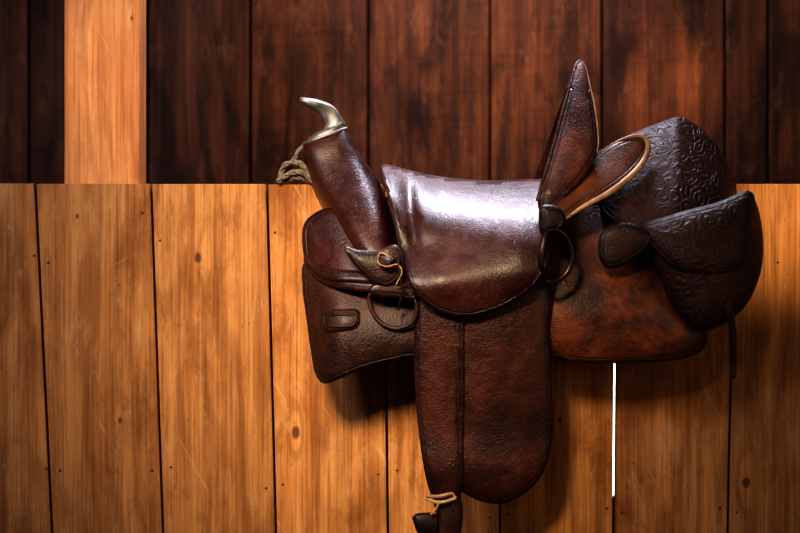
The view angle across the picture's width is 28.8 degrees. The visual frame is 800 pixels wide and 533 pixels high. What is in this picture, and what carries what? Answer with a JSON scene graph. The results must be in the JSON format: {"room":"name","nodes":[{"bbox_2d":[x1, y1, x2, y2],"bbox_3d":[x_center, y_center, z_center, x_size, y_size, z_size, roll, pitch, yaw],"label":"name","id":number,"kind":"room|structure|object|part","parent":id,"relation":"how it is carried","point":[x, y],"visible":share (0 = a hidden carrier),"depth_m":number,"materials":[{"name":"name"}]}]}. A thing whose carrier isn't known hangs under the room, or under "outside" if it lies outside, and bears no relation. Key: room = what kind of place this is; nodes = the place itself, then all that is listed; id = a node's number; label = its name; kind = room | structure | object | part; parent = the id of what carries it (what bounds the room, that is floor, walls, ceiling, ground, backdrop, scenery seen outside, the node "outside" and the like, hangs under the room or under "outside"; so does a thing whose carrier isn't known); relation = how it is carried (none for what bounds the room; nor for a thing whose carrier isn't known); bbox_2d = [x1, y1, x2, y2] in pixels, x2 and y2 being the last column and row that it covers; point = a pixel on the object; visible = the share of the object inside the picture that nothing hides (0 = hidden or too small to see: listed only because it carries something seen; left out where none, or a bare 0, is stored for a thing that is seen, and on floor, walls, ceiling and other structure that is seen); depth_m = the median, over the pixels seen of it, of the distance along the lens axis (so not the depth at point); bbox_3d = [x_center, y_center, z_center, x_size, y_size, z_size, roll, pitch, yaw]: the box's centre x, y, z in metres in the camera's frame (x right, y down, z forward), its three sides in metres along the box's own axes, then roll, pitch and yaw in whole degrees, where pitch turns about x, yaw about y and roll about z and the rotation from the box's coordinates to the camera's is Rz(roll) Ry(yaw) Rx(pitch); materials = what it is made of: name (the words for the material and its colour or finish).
{"room":"farm building","nodes":[
{"label":"farm building","id":0,"kind":"room"},
{"bbox_2d":[29,0,490,183],"bbox_3d":[-0.845,-0.250,4.002,2.486,2.900,0.018,0,0,0],"label":"backing","id":1,"kind":"object","parent":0,"point":[29,0],"visible":0.02,"depth_m":3.99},
{"bbox_2d":[491,0,600,179],"bbox_3d":[0.372,-0.768,3.976,0.279,1.863,0.029,0,0,0],"label":"plank","id":2,"kind":"object","parent":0,"point":[536,45],"visible":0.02,"depth_m":3.96,"materials":[{"name":"brown wood"}]},
{"bbox_2d":[601,0,601,149],"bbox_3d":[0.573,-0.768,4.002,0.351,1.863,0.018,0,0,0],"label":"backing","id":3,"kind":"object","parent":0,"point":[601,0],"visible":0.02,"depth_m":3.99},
{"bbox_2d":[602,0,723,154],"bbox_3d":[0.671,-0.768,3.976,0.307,1.863,0.030,0,0,0],"label":"plank","id":4,"kind":"object","parent":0,"point":[662,60],"visible":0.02,"depth_m":3.96,"materials":[{"name":"brown wood"}]},
{"label":"floor","id":5,"kind":"structure","parent":0,"visible":0},
{"bbox_2d":[0,0,28,182],"bbox_3d":[-1.091,-0.250,3.976,0.281,2.900,0.029,0,0,0],"label":"plank","id":6,"kind":"object","parent":5,"relation":"on","point":[14,14],"visible":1,"depth_m":3.96,"materials":[{"name":"brown wood"}]},
{"bbox_2d":[0,183,52,532],"bbox_3d":[-0.813,0.517,3.125,0.294,1.366,0.027,0,0,0],"label":"board","id":7,"kind":"object","parent":5,"relation":"on","point":[25,483],"visible":1,"depth_m":3.11,"materials":[{"name":"brown wood"}]},
{"bbox_2d":[30,0,146,183],"bbox_3d":[-0.796,-0.250,3.978,0.296,2.900,0.027,0,0,0],"label":"plank","id":8,"kind":"object","parent":5,"relation":"on","point":[46,16],"visible":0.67,"depth_m":3.96,"materials":[{"name":"brown wood"}]},
{"bbox_2d":[37,184,163,532],"bbox_3d":[-0.591,0.517,3.126,0.274,1.366,0.026,0,0,0],"label":"board","id":9,"kind":"object","parent":5,"relation":"on","point":[98,280],"visible":1,"depth_m":3.11,"materials":[{"name":"brown wood"}]},
{"bbox_2d":[64,0,145,183],"bbox_3d":[-0.605,-0.250,3.196,0.154,2.900,0.080,0,0,0],"label":"wooden post","id":10,"kind":"object","parent":5,"relation":"on","point":[105,40],"visible":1,"depth_m":3.16,"materials":[{"name":"brown wood"}]},
{"bbox_2d":[149,0,249,184],"bbox_3d":[-0.513,-0.250,3.977,0.256,2.900,0.027,0,0,0],"label":"plank","id":11,"kind":"object","parent":5,"relation":"on","point":[199,50],"visible":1,"depth_m":3.96,"materials":[{"name":"brown wood"}]},
{"bbox_2d":[152,184,275,532],"bbox_3d":[-0.364,0.517,3.125,0.263,1.365,0.028,0,0,0],"label":"board","id":12,"kind":"object","parent":5,"relation":"on","point":[212,253],"visible":1,"depth_m":3.11,"materials":[{"name":"brown wood"}]},
{"bbox_2d":[251,0,366,189],"bbox_3d":[-0.232,-0.250,3.976,0.294,2.900,0.030,0,0,0],"label":"plank","id":13,"kind":"object","parent":5,"relation":"on","point":[316,49],"visible":0.42,"depth_m":3.96,"materials":[{"name":"brown wood"}]},
{"bbox_2d":[268,184,386,532],"bbox_3d":[-0.141,0.518,3.125,0.245,1.364,0.028,0,0,0],"label":"board","id":14,"kind":"object","parent":5,"relation":"on","point":[330,438],"visible":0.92,"depth_m":3.11,"materials":[{"name":"brown wood"}]},
{"bbox_2d":[369,0,488,189],"bbox_3d":[0.074,-0.250,3.976,0.304,2.900,0.031,0,0,0],"label":"plank","id":15,"kind":"object","parent":5,"relation":"on","point":[429,59],"visible":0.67,"depth_m":3.96,"materials":[{"name":"brown wood"}]},
{"bbox_2d":[385,189,498,532],"bbox_3d":[0.084,0.519,3.125,0.228,1.363,0.028,0,0,0],"label":"board","id":16,"kind":"object","parent":5,"relation":"on","point":[408,487],"visible":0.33,"depth_m":3.11,"materials":[{"name":"brown wood"}]},
{"bbox_2d":[33,211,778,517],"bbox_3d":[0.012,0.190,3.110,1.493,0.629,0.002,0,0,0],"label":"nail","id":17,"kind":"object","parent":16,"relation":"attached to","point":[141,211],"visible":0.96,"depth_m":3.11,"materials":[{"name":"metal"}]},
{"bbox_2d":[500,355,613,532],"bbox_3d":[0.317,0.519,3.126,0.229,1.363,0.026,0,0,0],"label":"board","id":18,"kind":"object","parent":5,"relation":"on","point":[573,493],"visible":0.34,"depth_m":3.11,"materials":[{"name":"brown wood"}]},
{"bbox_2d":[299,60,762,532],"bbox_3d":[0.247,0.140,3.126,0.901,1.110,0.494,0,0,0],"label":"saddle","id":19,"kind":"object","parent":18,"relation":"on","point":[645,244],"visible":1,"depth_m":2.95,"materials":[{"name":"leather"}]},
{"bbox_2d":[276,145,311,183],"bbox_3d":[-0.188,-0.212,3.127,0.129,0.096,0.071,0,0,-24],"label":"tie","id":20,"kind":"object","parent":19,"relation":"attached to","point":[285,174],"visible":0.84,"depth_m":3.10,"materials":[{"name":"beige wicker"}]},
{"bbox_3d":[-0.150,-0.269,3.126,0.078,0.045,0.060,0,0,0],"label":"horn cap plate","id":21,"kind":"part","parent":19,"relation":"part of","materials":[{"name":"metal"}]},
{"bbox_3d":[0.127,-0.055,3.126,0.335,0.301,0.494,0,0,0],"label":"seat and jockey","id":22,"kind":"part","parent":19,"relation":"part of","materials":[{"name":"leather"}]},
{"bbox_3d":[0.313,-0.265,3.126,0.097,0.280,0.333,0,0,0],"label":"cantle dish","id":23,"kind":"part","parent":19,"relation":"part of","materials":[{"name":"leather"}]},
{"bbox_2d":[612,501,613,532],"bbox_3d":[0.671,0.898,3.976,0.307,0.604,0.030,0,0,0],"label":"gap","id":24,"kind":"object","parent":5,"relation":"on","point":[612,501],"visible":0.02,"depth_m":3.96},
{"bbox_2d":[614,322,729,532],"bbox_3d":[0.547,0.517,3.126,0.242,1.365,0.026,0,0,0],"label":"board","id":25,"kind":"object","parent":5,"relation":"on","point":[672,417],"visible":0.38,"depth_m":3.11,"materials":[{"name":"brown wood"}]},
{"bbox_2d":[724,0,766,183],"bbox_3d":[0.882,-0.250,3.975,0.103,2.900,0.033,0,0,0],"label":"plank","id":26,"kind":"object","parent":5,"relation":"on","point":[745,21],"visible":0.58,"depth_m":3.96,"materials":[{"name":"brown wood"}]},
{"bbox_2d":[727,184,799,532],"bbox_3d":[0.774,0.517,3.125,0.259,1.365,0.028,0,0,0],"label":"board","id":27,"kind":"object","parent":5,"relation":"on","point":[763,485],"visible":0.76,"depth_m":3.11,"materials":[{"name":"brown wood"}]},
{"bbox_2d":[767,0,799,183],"bbox_3d":[1.080,-0.250,3.975,0.279,2.900,0.032,0,0,0],"label":"plank","id":28,"kind":"object","parent":5,"relation":"on","point":[783,16],"visible":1,"depth_m":3.96,"materials":[{"name":"brown wood"}]},
{"bbox_3d":[0.320,0.379,3.976,0.175,0.433,0.029,0,0,0],"label":"plank","id":29,"kind":"object","parent":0,"visible":0},
{"bbox_3d":[0.573,0.169,3.968,0.331,0.012,0.020,0,0,0],"label":"window","id":30,"kind":"structure","parent":29,"relation":"attached to","visible":0},
{"bbox_2d":[612,363,614,494],"bbox_3d":[0.573,0.379,3.981,0.331,0.433,0.004,0,0,0],"label":"gap","id":31,"kind":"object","parent":30,"relation":"attached to","point":[614,363],"depth_m":3.98,"materials":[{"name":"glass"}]}
]}

